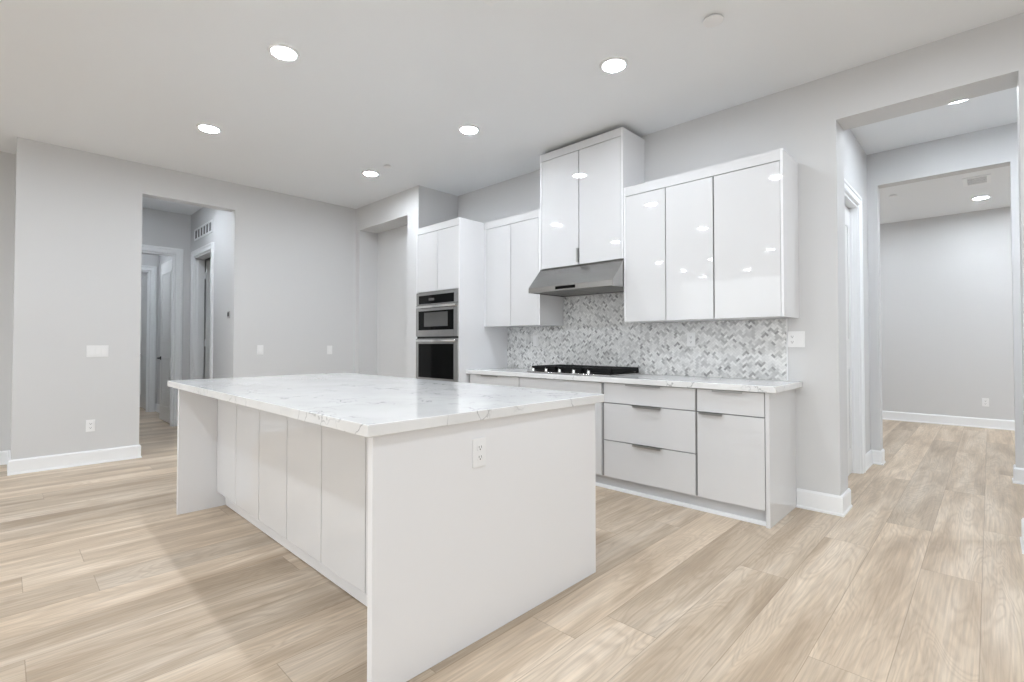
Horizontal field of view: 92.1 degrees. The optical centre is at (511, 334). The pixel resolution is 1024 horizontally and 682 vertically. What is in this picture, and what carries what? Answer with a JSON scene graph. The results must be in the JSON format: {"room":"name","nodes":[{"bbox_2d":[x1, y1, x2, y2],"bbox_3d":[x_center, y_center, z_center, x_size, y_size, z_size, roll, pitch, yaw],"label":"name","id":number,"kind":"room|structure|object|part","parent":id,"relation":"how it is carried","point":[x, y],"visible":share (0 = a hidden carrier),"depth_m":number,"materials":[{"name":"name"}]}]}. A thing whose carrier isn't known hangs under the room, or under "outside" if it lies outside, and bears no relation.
{"room":"kitchen","nodes":[
{"label":"kitchen","id":0,"kind":"room"},
{"bbox_2d":[0,151,15,450],"bbox_3d":[-7.580,-0.314,2.270,0.140,3.070,7.706,-1,-1,44],"label":"wall","id":1,"kind":"structure","parent":0,"point":[7,160],"depth_m":4.86,"materials":[{"name":"white paint"}]},
{"bbox_2d":[0,444,141,475],"bbox_3d":[-6.191,1.174,3.353,11.222,0.135,0.618,1,-1,-41],"label":"baseboard","id":2,"kind":"structure","parent":1,"relation":"attached to","point":[66,460],"depth_m":4.75,"materials":[{"name":"white paint"}]},
{"bbox_2d":[142,254,158,411],"bbox_3d":[-6.528,-0.201,8.444,0.120,3.070,1.560,-1,-1,44],"label":"wall","id":3,"kind":"structure","parent":0,"point":[147,259],"depth_m":8.65,"materials":[{"name":"white paint"}]},
{"bbox_2d":[141,265,156,411],"bbox_3d":[-6.624,0.061,8.320,0.147,2.540,0.995,-1,-1,44],"label":"trim","id":4,"kind":"structure","parent":3,"relation":"attached to","point":[151,285],"depth_m":8.59,"materials":[{"name":"white paint"}]},
{"bbox_2d":[142,207,210,379],"bbox_3d":[-4.150,-0.212,7.881,0.120,3.070,4.060,-1,-1,44],"label":"wall","id":5,"kind":"structure","parent":0,"point":[161,228],"depth_m":7.14,"materials":[{"name":"white paint"}]},
{"bbox_2d":[142,244,182,426],"bbox_3d":[-5.172,0.026,6.802,0.147,2.555,1.035,-1,-1,44],"label":"trim","id":6,"kind":"structure","parent":5,"relation":"attached to","point":[177,260],"depth_m":7.08,"materials":[{"name":"white paint"}]},
{"bbox_2d":[157,259,171,422],"bbox_3d":[-5.213,0.095,7.470,0.816,2.418,0.146,-1,-1,44],"label":"door","id":7,"kind":"structure","parent":5,"relation":"in","point":[166,268],"depth_m":7.47,"materials":[{"name":"white paint"}]},
{"bbox_2d":[10,137,355,459],"bbox_3d":[-3.461,-0.246,5.993,0.596,3.070,3.654,-1,-1,44],"label":"wall","id":8,"kind":"structure","parent":0,"point":[78,223],"depth_m":5.01,"materials":[{"name":"white paint"}]},
{"bbox_2d":[86,419,94,431],"bbox_3d":[-4.137,0.890,4.840,0.009,0.115,0.071,-1,-1,44],"label":"wall outlet","id":9,"kind":"object","parent":8,"relation":"attached to","point":[90,424],"visible":1,"depth_m":4.84,"materials":[{"name":"white plastic"}]},
{"bbox_2d":[86,345,108,356],"bbox_3d":[-4.104,0.161,4.885,0.012,0.115,0.168,-1,-1,44],"label":"light switch","id":10,"kind":"object","parent":8,"relation":"attached to","point":[91,350],"visible":1,"depth_m":4.88,"materials":[{"name":"white plastic"}]},
{"bbox_2d":[257,345,262,354],"bbox_3d":[-3.048,0.181,5.975,0.012,0.115,0.071,-1,-1,44],"label":"light switch","id":11,"kind":"object","parent":8,"relation":"attached to","point":[259,347],"visible":1,"depth_m":5.97,"materials":[{"name":"white plastic"}]},
{"bbox_2d":[327,346,331,353],"bbox_3d":[-2.440,0.200,6.602,0.012,0.115,0.071,-1,-1,44],"label":"light switch","id":12,"kind":"object","parent":8,"relation":"attached to","point":[329,348],"visible":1,"depth_m":6.60,"materials":[{"name":"white plastic"}]},
{"bbox_2d":[157,207,230,403],"bbox_3d":[-5.571,-0.202,8.407,6.706,3.070,0.520,-1,-1,44],"label":"wall","id":13,"kind":"structure","parent":0,"point":[220,235],"depth_m":6.26,"materials":[{"name":"white paint"}]},
{"bbox_2d":[140,275,146,408],"bbox_3d":[-6.667,0.127,8.973,0.796,2.408,0.146,-1,-1,44],"label":"door","id":14,"kind":"structure","parent":13,"relation":"in","point":[143,279],"depth_m":9.00,"materials":[{"name":"white paint"}]},
{"bbox_2d":[155,404,159,412],"bbox_3d":[-5.520,1.257,7.949,1.980,0.135,0.030,-1,-1,44],"label":"baseboard","id":15,"kind":"structure","parent":13,"relation":"attached to","point":[157,406],"depth_m":8.57,"materials":[{"name":"white paint"}]},
{"bbox_2d":[190,242,213,379],"bbox_3d":[-4.213,0.049,6.790,1.020,2.510,0.147,-1,-1,44],"label":"trim","id":16,"kind":"structure","parent":13,"relation":"attached to","point":[197,263],"depth_m":7.06,"materials":[{"name":"white paint"}]},
{"bbox_2d":[194,219,212,240],"bbox_3d":[-4.249,-1.432,6.780,0.860,0.165,0.010,-1,-1,44],"label":"air vent","id":17,"kind":"object","parent":13,"relation":"in","point":[205,229],"visible":1,"depth_m":6.76,"materials":[{"name":"white metal"}]},
{"bbox_2d":[204,260,210,378],"bbox_3d":[-4.165,0.114,7.418,0.056,2.378,0.816,-1,-1,43],"label":"door","id":18,"kind":"structure","parent":13,"relation":"in","point":[208,263],"depth_m":7.15,"materials":[{"name":"white paint"}]},
{"bbox_2d":[355,185,457,377],"bbox_3d":[-1.351,-0.234,6.670,1.494,3.070,0.854,-1,-1,44],"label":"wall niche","id":19,"kind":"object","parent":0,"point":[385,309],"visible":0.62,"depth_m":6.69,"materials":[{"name":"white paint"}]},
{"bbox_2d":[0,407,1023,681],"bbox_3d":[-2.685,1.317,4.248,16.600,0.120,17.400,-1,-1,44],"label":"floor","id":20,"kind":"structure","parent":0,"point":[102,579],"depth_m":2.31,"materials":[{"name":"brown wood"}]},
{"bbox_2d":[176,389,595,681],"bbox_3d":[-0.947,0.797,2.993,2.588,0.876,1.297,-1,-1,44],"label":"kitchen island","id":21,"kind":"object","parent":20,"relation":"on","point":[441,552],"visible":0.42,"depth_m":2.16,"materials":[{"name":"white laminate"}]},
{"bbox_3d":[-1.872,0.813,3.876,0.030,0.876,1.279,-1,-1,44],"label":"panel","id":22,"kind":"part","parent":21,"relation":"part of","materials":[{"name":"white paint"}]},
{"bbox_3d":[-1.982,0.751,3.439,0.415,0.756,0.021,-1,-1,44],"label":"door","id":23,"kind":"part","parent":21,"relation":"part of","materials":[{"name":"white paint"}]},
{"bbox_3d":[-1.680,0.745,3.146,0.415,0.756,0.021,-1,-1,44],"label":"door","id":24,"kind":"part","parent":21,"relation":"part of","materials":[{"name":"white paint"}]},
{"bbox_3d":[-1.377,0.740,2.853,0.415,0.756,0.021,-1,-1,44],"label":"door","id":25,"kind":"part","parent":21,"relation":"part of","materials":[{"name":"white paint"}]},
{"bbox_3d":[-1.074,0.735,2.559,0.415,0.756,0.021,-1,-1,44],"label":"door","id":26,"kind":"part","parent":21,"relation":"part of","materials":[{"name":"white paint"}]},
{"bbox_3d":[-0.772,0.729,2.266,0.415,0.756,0.021,-1,-1,44],"label":"door","id":27,"kind":"part","parent":21,"relation":"part of","materials":[{"name":"white paint"}]},
{"bbox_3d":[-0.469,0.724,1.973,0.415,0.756,0.021,-1,-1,44],"label":"door","id":28,"kind":"part","parent":21,"relation":"part of","materials":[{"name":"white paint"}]},
{"bbox_2d":[167,373,603,436],"bbox_3d":[-0.995,0.339,3.061,2.793,0.041,1.369,-1,-1,44],"label":"island countertop","id":29,"kind":"structure","parent":21,"relation":"on","point":[365,405],"depth_m":2.42,"materials":[{"name":"white stone"}]},
{"bbox_2d":[472,437,485,467],"bbox_3d":[-0.130,0.470,1.976,0.009,0.115,0.071,-1,-1,44],"label":"wall outlet","id":30,"kind":"object","parent":21,"relation":"attached to","point":[478,444],"visible":1,"depth_m":1.97,"materials":[{"name":"white plastic"}]},
{"bbox_2d":[477,454,482,460],"bbox_3d":[-0.128,0.489,1.974,0.002,0.025,0.033,-1,-1,44],"label":"receptacle","id":31,"kind":"object","parent":30,"relation":"attached to","point":[479,456],"depth_m":1.97,"materials":[{"name":"white plastic"}]},
{"bbox_2d":[477,444,482,450],"bbox_3d":[-0.128,0.451,1.974,0.002,0.025,0.033,-1,-1,44],"label":"receptacle","id":32,"kind":"object","parent":30,"relation":"attached to","point":[479,446],"depth_m":1.97,"materials":[{"name":"grey plastic"}]},
{"bbox_3d":[-0.025,0.781,2.106,0.030,0.876,1.290,-1,-1,44],"label":"panel","id":33,"kind":"part","parent":21,"relation":"part of","materials":[{"name":"white paint"}]},
{"bbox_2d":[416,217,506,382],"bbox_3d":[-0.625,0.031,5.695,0.893,2.506,0.732,-1,-1,44],"label":"tall cabinet","id":34,"kind":"object","parent":20,"relation":"on","point":[450,253],"visible":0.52,"depth_m":5.33,"materials":[{"name":"white laminate"}]},
{"bbox_3d":[-0.852,0.035,5.929,0.018,2.505,0.712,-1,-1,44],"label":"panel","id":35,"kind":"part","parent":34,"relation":"part of","materials":[{"name":"white paint"}]},
{"bbox_3d":[-0.950,-0.815,5.558,0.374,0.660,0.020,-1,-1,44],"label":"door","id":36,"kind":"part","parent":34,"relation":"part of","materials":[{"name":"white paint"}]},
{"bbox_2d":[416,289,458,381],"bbox_3d":[-0.637,0.017,5.602,0.745,0.984,0.638,-1,-1,44],"label":"double wall oven","id":37,"kind":"object","parent":34,"relation":"in","point":[437,313],"visible":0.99,"depth_m":5.37,"materials":[{"name":"silver metal"}]},
{"bbox_3d":[-0.834,-0.397,5.419,0.632,0.096,0.011,-1,-1,44],"label":"display glass","id":38,"kind":"part","parent":37,"relation":"part of","materials":[{"name":"black glass"}]},
{"bbox_3d":[-0.828,-0.410,5.413,0.745,0.136,0.013,-1,-1,44],"label":"control panel","id":39,"kind":"part","parent":37,"relation":"part of","materials":[{"name":"silver metal"}]},
{"bbox_3d":[-0.578,-1.185,5.685,0.744,0.074,0.712,-1,-1,44],"label":"crown rail","id":40,"kind":"part","parent":34,"relation":"part of","materials":[{"name":"white laminate"}]},
{"bbox_3d":[-0.682,-0.820,5.298,0.361,0.660,0.020,-1,-1,44],"label":"door","id":41,"kind":"part","parent":34,"relation":"part of","materials":[{"name":"white paint"}]},
{"bbox_3d":[-0.303,0.026,5.398,0.018,2.505,0.712,-1,-1,44],"label":"panel","id":42,"kind":"part","parent":34,"relation":"part of","materials":[{"name":"white laminate"}]},
{"bbox_2d":[470,374,519,386],"bbox_3d":[0.002,0.840,5.151,0.742,0.867,0.620,-1,-1,44],"label":"base cabinet","id":43,"kind":"object","parent":20,"relation":"on","point":[474,378],"visible":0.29,"depth_m":4.92,"materials":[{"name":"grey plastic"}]},
{"bbox_2d":[520,377,605,487],"bbox_3d":[0.607,0.830,4.566,0.941,0.867,0.620,-1,-1,44],"label":"base cabinet","id":44,"kind":"object","parent":20,"relation":"on","point":[538,383],"visible":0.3,"depth_m":4.10,"materials":[{"name":"white laminate"}]},
{"bbox_3d":[0.409,0.476,4.377,0.921,0.157,0.020,-1,-1,44],"label":"drawer","id":45,"kind":"part","parent":44,"relation":"part of","materials":[{"name":"white laminate"}]},
{"bbox_3d":[0.576,0.855,4.208,0.457,0.592,0.020,-1,-1,44],"label":"door","id":46,"kind":"part","parent":44,"relation":"part of","materials":[{"name":"white paint"}]},
{"bbox_3d":[0.431,1.248,4.377,0.941,0.024,0.020,-1,-1,44],"label":"shoe moulding","id":47,"kind":"part","parent":44,"relation":"part of","materials":[{"name":"white paint"}]},
{"bbox_2d":[466,368,801,392],"bbox_3d":[0.808,0.371,4.377,2.988,0.042,0.625,-1,-1,44],"label":"countertop","id":48,"kind":"structure","parent":44,"relation":"on","point":[717,383],"depth_m":3.75,"materials":[{"name":"white stone"}]},
{"bbox_2d":[527,364,640,376],"bbox_3d":[0.647,0.322,4.551,0.920,0.062,0.505,-1,-1,44],"label":"gas cooktop","id":49,"kind":"object","parent":48,"relation":"in","point":[588,370],"visible":1,"depth_m":4.36,"materials":[{"name":"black metal"}]},
{"bbox_2d":[604,382,698,509],"bbox_3d":[1.224,0.819,3.968,0.778,0.867,0.620,-1,-1,44],"label":"base cabinet","id":50,"kind":"object","parent":20,"relation":"on","point":[650,431],"visible":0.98,"depth_m":3.73,"materials":[{"name":"white laminate"}]},
{"bbox_3d":[1.007,0.392,3.782,0.295,0.014,0.040,-1,-1,44],"label":"edge pull","id":51,"kind":"part","parent":50,"relation":"part of","materials":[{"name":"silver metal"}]},
{"bbox_3d":[1.028,0.554,3.758,0.235,0.014,0.040,-1,-1,44],"label":"edge pull","id":52,"kind":"part","parent":50,"relation":"part of","materials":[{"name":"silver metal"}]},
{"bbox_3d":[1.028,0.856,3.753,0.235,0.014,0.040,-1,-1,44],"label":"edge pull","id":53,"kind":"part","parent":50,"relation":"part of","materials":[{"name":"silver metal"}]},
{"bbox_3d":[1.032,0.697,3.769,0.762,0.295,0.020,-1,-1,44],"label":"drawer","id":54,"kind":"part","parent":50,"relation":"part of","materials":[{"name":"white laminate"}]},
{"bbox_3d":[1.032,0.465,3.773,0.762,0.156,0.020,-1,-1,44],"label":"drawer","id":55,"kind":"part","parent":50,"relation":"part of","materials":[{"name":"white laminate"}]},
{"bbox_3d":[1.032,0.997,3.763,0.762,0.291,0.020,-1,-1,44],"label":"drawer","id":56,"kind":"part","parent":50,"relation":"part of","materials":[{"name":"white laminate"}]},
{"bbox_3d":[1.049,1.237,3.779,0.778,0.024,0.020,-1,-1,44],"label":"shoe moulding","id":57,"kind":"part","parent":50,"relation":"part of","materials":[{"name":"white paint"}]},
{"bbox_2d":[697,388,796,528],"bbox_3d":[1.677,0.811,3.530,0.482,0.867,0.620,-1,-1,44],"label":"base cabinet","id":58,"kind":"object","parent":20,"relation":"on","point":[746,441],"visible":0.9,"depth_m":3.32,"materials":[{"name":"white laminate"}]},
{"bbox_3d":[1.380,0.548,3.418,0.163,0.014,0.040,-1,-1,44],"label":"edge pull","id":59,"kind":"part","parent":58,"relation":"part of","materials":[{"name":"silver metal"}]},
{"bbox_3d":[1.461,0.384,3.342,0.200,0.014,0.040,-1,-1,44],"label":"edge pull","id":60,"kind":"part","parent":58,"relation":"part of","materials":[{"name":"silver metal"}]},
{"bbox_3d":[1.476,0.457,3.344,0.443,0.156,0.020,-1,-1,44],"label":"drawer","id":61,"kind":"part","parent":58,"relation":"part of","materials":[{"name":"white laminate"}]},
{"bbox_3d":[1.476,0.838,3.337,0.443,0.593,0.020,-1,-1,44],"label":"door","id":62,"kind":"part","parent":58,"relation":"part of","materials":[{"name":"white paint"}]},
{"bbox_3d":[1.493,1.229,3.349,0.458,0.024,0.020,-1,-1,44],"label":"shoe moulding","id":63,"kind":"part","parent":58,"relation":"part of","materials":[{"name":"white paint"}]},
{"bbox_3d":[1.848,0.808,3.378,0.025,0.867,0.600,-1,-1,44],"label":"panel","id":64,"kind":"part","parent":58,"relation":"part of","materials":[{"name":"white laminate"}]},
{"bbox_2d":[0,0,1023,223],"bbox_3d":[-2.685,-1.887,4.306,16.600,0.150,17.400,-1,-1,44],"label":"ceiling","id":65,"kind":"structure","parent":0,"point":[372,85],"depth_m":3.50,"materials":[{"name":"white paint"}]},
{"bbox_2d":[196,123,221,133],"bbox_3d":[-2.655,-1.806,4.321,0.192,0.012,0.192,-1,-1,44],"label":"recessed light","id":66,"kind":"object","parent":65,"relation":"in","point":[208,128],"visible":1,"depth_m":4.31,"materials":[{"name":"white plastic"}]},
{"bbox_2d":[267,43,299,61],"bbox_3d":[-1.478,-1.826,3.196,0.192,0.012,0.192,-1,-1,44],"label":"recessed light","id":67,"kind":"object","parent":65,"relation":"in","point":[283,52],"visible":1,"depth_m":3.19,"materials":[{"name":"white paint"}]},
{"bbox_2d":[362,170,379,176],"bbox_3d":[-1.566,-1.785,5.465,0.192,0.012,0.192,-1,-1,44],"label":"recessed light","id":68,"kind":"object","parent":65,"relation":"in","point":[369,173],"visible":1,"depth_m":5.45,"materials":[{"name":"white plastic"}]},
{"bbox_2d":[458,125,479,134],"bbox_3d":[-0.379,-1.805,4.346,0.192,0.012,0.192,-1,-1,44],"label":"recessed light","id":69,"kind":"object","parent":65,"relation":"in","point":[464,129],"visible":1,"depth_m":4.33,"materials":[{"name":"white plastic"}]},
{"bbox_2d":[600,57,627,72],"bbox_3d":[0.690,-1.823,3.339,0.192,0.012,0.192,-1,-1,44],"label":"recessed light","id":70,"kind":"object","parent":65,"relation":"in","point":[612,64],"visible":1,"depth_m":3.32,"materials":[{"name":"white plastic"}]},
{"bbox_2d":[703,14,722,27],"bbox_3d":[1.170,-1.830,2.870,0.112,0.016,0.112,-1,-1,44],"label":"sprinkler cover","id":71,"kind":"object","parent":65,"relation":"attached to","point":[713,20],"visible":1,"depth_m":2.86,"materials":[{"name":"white plastic"}]},
{"bbox_2d":[962,174,990,186],"bbox_3d":[5.363,-1.781,5.690,0.240,0.010,0.390,-1,-1,44],"label":"ceiling vent","id":72,"kind":"object","parent":65,"relation":"in","point":[982,179],"visible":1,"depth_m":5.67,"materials":[{"name":"white paint"}]},
{"bbox_2d":[971,195,990,199],"bbox_3d":[6.051,-1.768,6.367,0.192,0.012,0.192,-1,-1,44],"label":"recessed light","id":73,"kind":"object","parent":65,"relation":"in","point":[984,196],"visible":1,"depth_m":6.34,"materials":[{"name":"white"}]},
{"bbox_2d":[458,12,1023,495],"bbox_3d":[2.362,-0.291,3.494,8.260,3.070,0.250,-1,-1,44],"label":"wall","id":74,"kind":"structure","parent":0,"point":[809,121],"depth_m":3.49,"materials":[{"name":"white paint"}]},
{"bbox_2d":[484,209,562,327],"bbox_3d":[0.107,-0.659,5.242,0.806,1.142,0.383,-1,-1,44],"label":"upper cabinet","id":75,"kind":"object","parent":74,"relation":"attached to","point":[512,243],"visible":0.91,"depth_m":5.08,"materials":[{"name":"white laminate"}]},
{"bbox_3d":[-0.142,-0.620,5.252,0.369,1.057,0.020,-1,-1,44],"label":"door","id":76,"kind":"part","parent":75,"relation":"part of","materials":[{"name":"white paint"}]},
{"bbox_3d":[0.105,-1.191,5.263,0.788,0.076,0.367,-1,-1,44],"label":"crown rail","id":77,"kind":"part","parent":75,"relation":"part of","materials":[{"name":"white laminate"}]},
{"bbox_3d":[0.114,-0.097,5.250,0.786,0.010,0.346,-1,-1,44],"label":"panel","id":78,"kind":"part","parent":75,"relation":"part of","materials":[{"name":"white paint"}]},
{"bbox_3d":[0.130,-0.625,4.988,0.377,1.057,0.020,-1,-1,44],"label":"door","id":79,"kind":"part","parent":75,"relation":"part of","materials":[{"name":"white paint"}]},
{"bbox_3d":[0.395,-0.665,4.973,0.018,1.139,0.368,-1,-1,44],"label":"panel","id":80,"kind":"part","parent":75,"relation":"part of","materials":[{"name":"white laminate"}]},
{"bbox_2d":[540,127,644,269],"bbox_3d":[0.730,-1.204,4.641,0.933,1.124,0.394,-1,-1,44],"label":"upper cabinet","id":81,"kind":"object","parent":74,"relation":"attached to","point":[583,183],"visible":0.86,"depth_m":4.45,"materials":[{"name":"white laminate"}]},
{"bbox_3d":[0.408,-1.198,4.967,0.018,1.124,0.373,-1,-1,44],"label":"panel","id":82,"kind":"part","parent":81,"relation":"part of","materials":[{"name":"white laminate"}]},
{"bbox_3d":[0.455,-1.166,4.677,0.444,1.048,0.020,-1,-1,44],"label":"door","id":83,"kind":"part","parent":81,"relation":"part of","materials":[{"name":"white paint"}]},
{"bbox_2d":[529,259,623,296],"bbox_3d":[0.675,-0.520,4.576,0.936,0.238,0.525,-1,-1,44],"label":"range hood","id":84,"kind":"object","parent":81,"relation":"attached to","point":[608,276],"visible":0.9,"depth_m":4.42,"materials":[{"name":"silver metal"}]},
{"bbox_3d":[0.603,-0.729,4.508,0.016,0.130,0.040,-1,-1,44],"label":"edge pull","id":85,"kind":"part","parent":81,"relation":"part of","materials":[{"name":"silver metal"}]},
{"bbox_3d":[0.737,-1.730,4.657,0.897,0.070,0.372,-1,-1,44],"label":"crown rail","id":86,"kind":"part","parent":81,"relation":"part of","materials":[{"name":"white laminate"}]},
{"bbox_3d":[0.745,-0.648,4.646,0.897,0.010,0.351,-1,-1,44],"label":"panel","id":87,"kind":"part","parent":81,"relation":"part of","materials":[{"name":"white paint"}]},
{"bbox_3d":[0.778,-1.172,4.364,0.437,1.048,0.020,-1,-1,44],"label":"door","id":88,"kind":"part","parent":81,"relation":"part of","materials":[{"name":"white paint"}]},
{"bbox_3d":[1.066,-1.209,4.330,0.018,1.124,0.373,-1,-1,44],"label":"panel","id":89,"kind":"part","parent":81,"relation":"part of","materials":[{"name":"white paint"}]},
{"bbox_2d":[507,293,787,380],"bbox_3d":[0.988,-0.020,4.638,2.894,0.748,0.010,-1,-1,44],"label":"backsplash","id":90,"kind":"structure","parent":74,"relation":"attached to","point":[594,331],"depth_m":4.40,"materials":[{"name":"tile"}]},
{"bbox_2d":[533,336,537,345],"bbox_3d":[0.253,0.064,5.335,0.071,0.115,0.012,-1,-1,44],"label":"light switch","id":91,"kind":"object","parent":90,"relation":"attached to","point":[535,338],"visible":1,"depth_m":5.33,"materials":[{"name":"white plastic"}]},
{"bbox_2d":[687,333,694,345],"bbox_3d":[1.499,0.038,4.130,0.071,0.115,0.009,-1,-1,44],"label":"wall outlet","id":92,"kind":"object","parent":90,"relation":"attached to","point":[690,336],"visible":1,"depth_m":4.13,"materials":[{"name":"white plastic"}]},
{"bbox_3d":[2.026,0.108,3.631,0.006,0.454,0.010,-1,-1,44],"label":"edge trim","id":93,"kind":"part","parent":90,"relation":"part of","materials":[{"name":"white paint"}]},
{"bbox_2d":[624,166,724,322],"bbox_3d":[1.343,-0.681,4.045,0.756,1.142,0.383,-1,-1,44],"label":"upper cabinet","id":94,"kind":"object","parent":74,"relation":"attached to","point":[669,276],"visible":0.98,"depth_m":3.90,"materials":[{"name":"white laminate"}]},
{"bbox_3d":[1.082,-0.677,4.308,0.018,1.139,0.368,-1,-1,44],"label":"panel","id":95,"kind":"part","parent":94,"relation":"part of","materials":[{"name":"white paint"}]},
{"bbox_3d":[1.097,-0.642,4.052,0.355,1.057,0.020,-1,-1,44],"label":"door","id":96,"kind":"part","parent":94,"relation":"part of","materials":[{"name":"white paint"}]},
{"bbox_3d":[1.354,-1.213,4.054,0.738,0.076,0.367,-1,-1,44],"label":"crown rail","id":97,"kind":"part","parent":94,"relation":"part of","materials":[{"name":"white laminate"}]},
{"bbox_3d":[1.361,-0.119,4.043,0.736,0.010,0.346,-1,-1,44],"label":"panel","id":98,"kind":"part","parent":94,"relation":"part of","materials":[{"name":"white laminate"}]},
{"bbox_3d":[1.363,-0.647,3.794,0.372,1.057,0.020,-1,-1,44],"label":"door","id":99,"kind":"part","parent":94,"relation":"part of","materials":[{"name":"white paint"}]},
{"bbox_2d":[713,148,798,319],"bbox_3d":[1.789,-0.690,3.623,0.472,1.139,0.368,-1,-1,44],"label":"upper cabinet","id":100,"kind":"object","parent":74,"relation":"attached to","point":[756,234],"visible":1,"depth_m":3.47,"materials":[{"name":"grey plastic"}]},
{"bbox_3d":[1.782,-1.221,3.639,0.454,0.076,0.367,-1,-1,44],"label":"crown rail","id":101,"kind":"part","parent":100,"relation":"part of","materials":[{"name":"white laminate"}]},
{"bbox_3d":[1.791,-0.127,3.626,0.452,0.010,0.346,-1,-1,44],"label":"panel","id":102,"kind":"part","parent":100,"relation":"part of","materials":[{"name":"white laminate"}]},
{"bbox_3d":[1.953,-0.693,3.465,0.018,1.139,0.368,-1,-1,44],"label":"panel","id":103,"kind":"part","parent":100,"relation":"part of","materials":[{"name":"white paint"}]},
{"bbox_2d":[788,331,804,346],"bbox_3d":[2.068,0.031,3.590,0.112,0.115,0.012,-1,-1,44],"label":"outlet","id":104,"kind":"object","parent":74,"relation":"attached to","point":[795,338],"visible":1,"depth_m":3.59,"materials":[{"name":"white plastic"}]},
{"bbox_2d":[796,488,852,516],"bbox_3d":[2.259,1.178,3.567,0.290,0.135,0.294,-1,-1,44],"label":"baseboard","id":105,"kind":"structure","parent":74,"relation":"attached to","point":[837,505],"depth_m":3.46,"materials":[{"name":"white paint"}]},
{"bbox_2d":[1020,518,1023,553],"bbox_3d":[3.503,1.156,2.363,1.484,0.135,0.294,-1,-1,44],"label":"baseboard","id":106,"kind":"structure","parent":74,"relation":"attached to","point":[1022,519],"depth_m":2.87,"materials":[{"name":"white paint"}]},
{"bbox_2d":[844,129,870,452],"bbox_3d":[2.909,-0.276,4.332,0.120,3.070,1.716,-1,-1,44],"label":"wall","id":107,"kind":"structure","parent":0,"point":[855,158],"depth_m":4.75,"materials":[{"name":"white paint"}]},
{"bbox_2d":[845,206,852,475],"bbox_3d":[2.817,0.041,4.248,0.146,2.408,0.866,-1,-1,44],"label":"door","id":108,"kind":"structure","parent":107,"relation":"in","point":[847,212],"depth_m":4.44,"materials":[{"name":"white paint"}]},
{"bbox_2d":[844,178,865,473],"bbox_3d":[2.827,-0.013,4.223,0.147,2.540,1.080,-1,-1,44],"label":"trim","id":109,"kind":"structure","parent":107,"relation":"attached to","point":[853,200],"depth_m":4.51,"materials":[{"name":"white paint"}]},
{"bbox_2d":[866,449,885,470],"bbox_3d":[3.478,1.199,4.733,0.102,0.135,0.590,-1,-1,44],"label":"baseboard","id":110,"kind":"structure","parent":107,"relation":"attached to","point":[877,457],"depth_m":4.82,"materials":[{"name":"white paint"}]},
{"bbox_2d":[867,122,1023,467],"bbox_3d":[3.907,-0.270,4.658,4.340,3.070,0.140,-1,-1,44],"label":"wall","id":111,"kind":"structure","parent":0,"point":[995,147],"depth_m":4.56,"materials":[{"name":"white paint"}]},
{"bbox_2d":[1012,464,1023,484],"bbox_3d":[4.828,1.181,3.724,1.475,0.135,0.162,-1,-1,44],"label":"baseboard","id":112,"kind":"structure","parent":111,"relation":"attached to","point":[1018,473],"depth_m":4.16,"materials":[{"name":"white paint"}]},
{"bbox_2d":[880,207,1014,420],"bbox_3d":[6.978,-0.232,6.736,6.140,3.070,0.140,-1,-1,44],"label":"wall","id":113,"kind":"structure","parent":0,"point":[947,308],"depth_m":7.21,"materials":[{"name":"white paint"}]},
{"bbox_2d":[882,411,1014,430],"bbox_3d":[6.541,1.240,7.020,4.800,0.135,0.022,-1,-1,44],"label":"baseboard","id":114,"kind":"structure","parent":113,"relation":"attached to","point":[886,415],"depth_m":7.17,"materials":[{"name":"white paint"}]},
{"bbox_2d":[982,398,988,406],"bbox_3d":[6.651,0.946,6.928,0.071,0.115,0.009,-1,-1,44],"label":"wall outlet","id":115,"kind":"object","parent":113,"relation":"attached to","point":[985,401],"visible":1,"depth_m":6.92,"materials":[{"name":"white plastic"}]}
]}

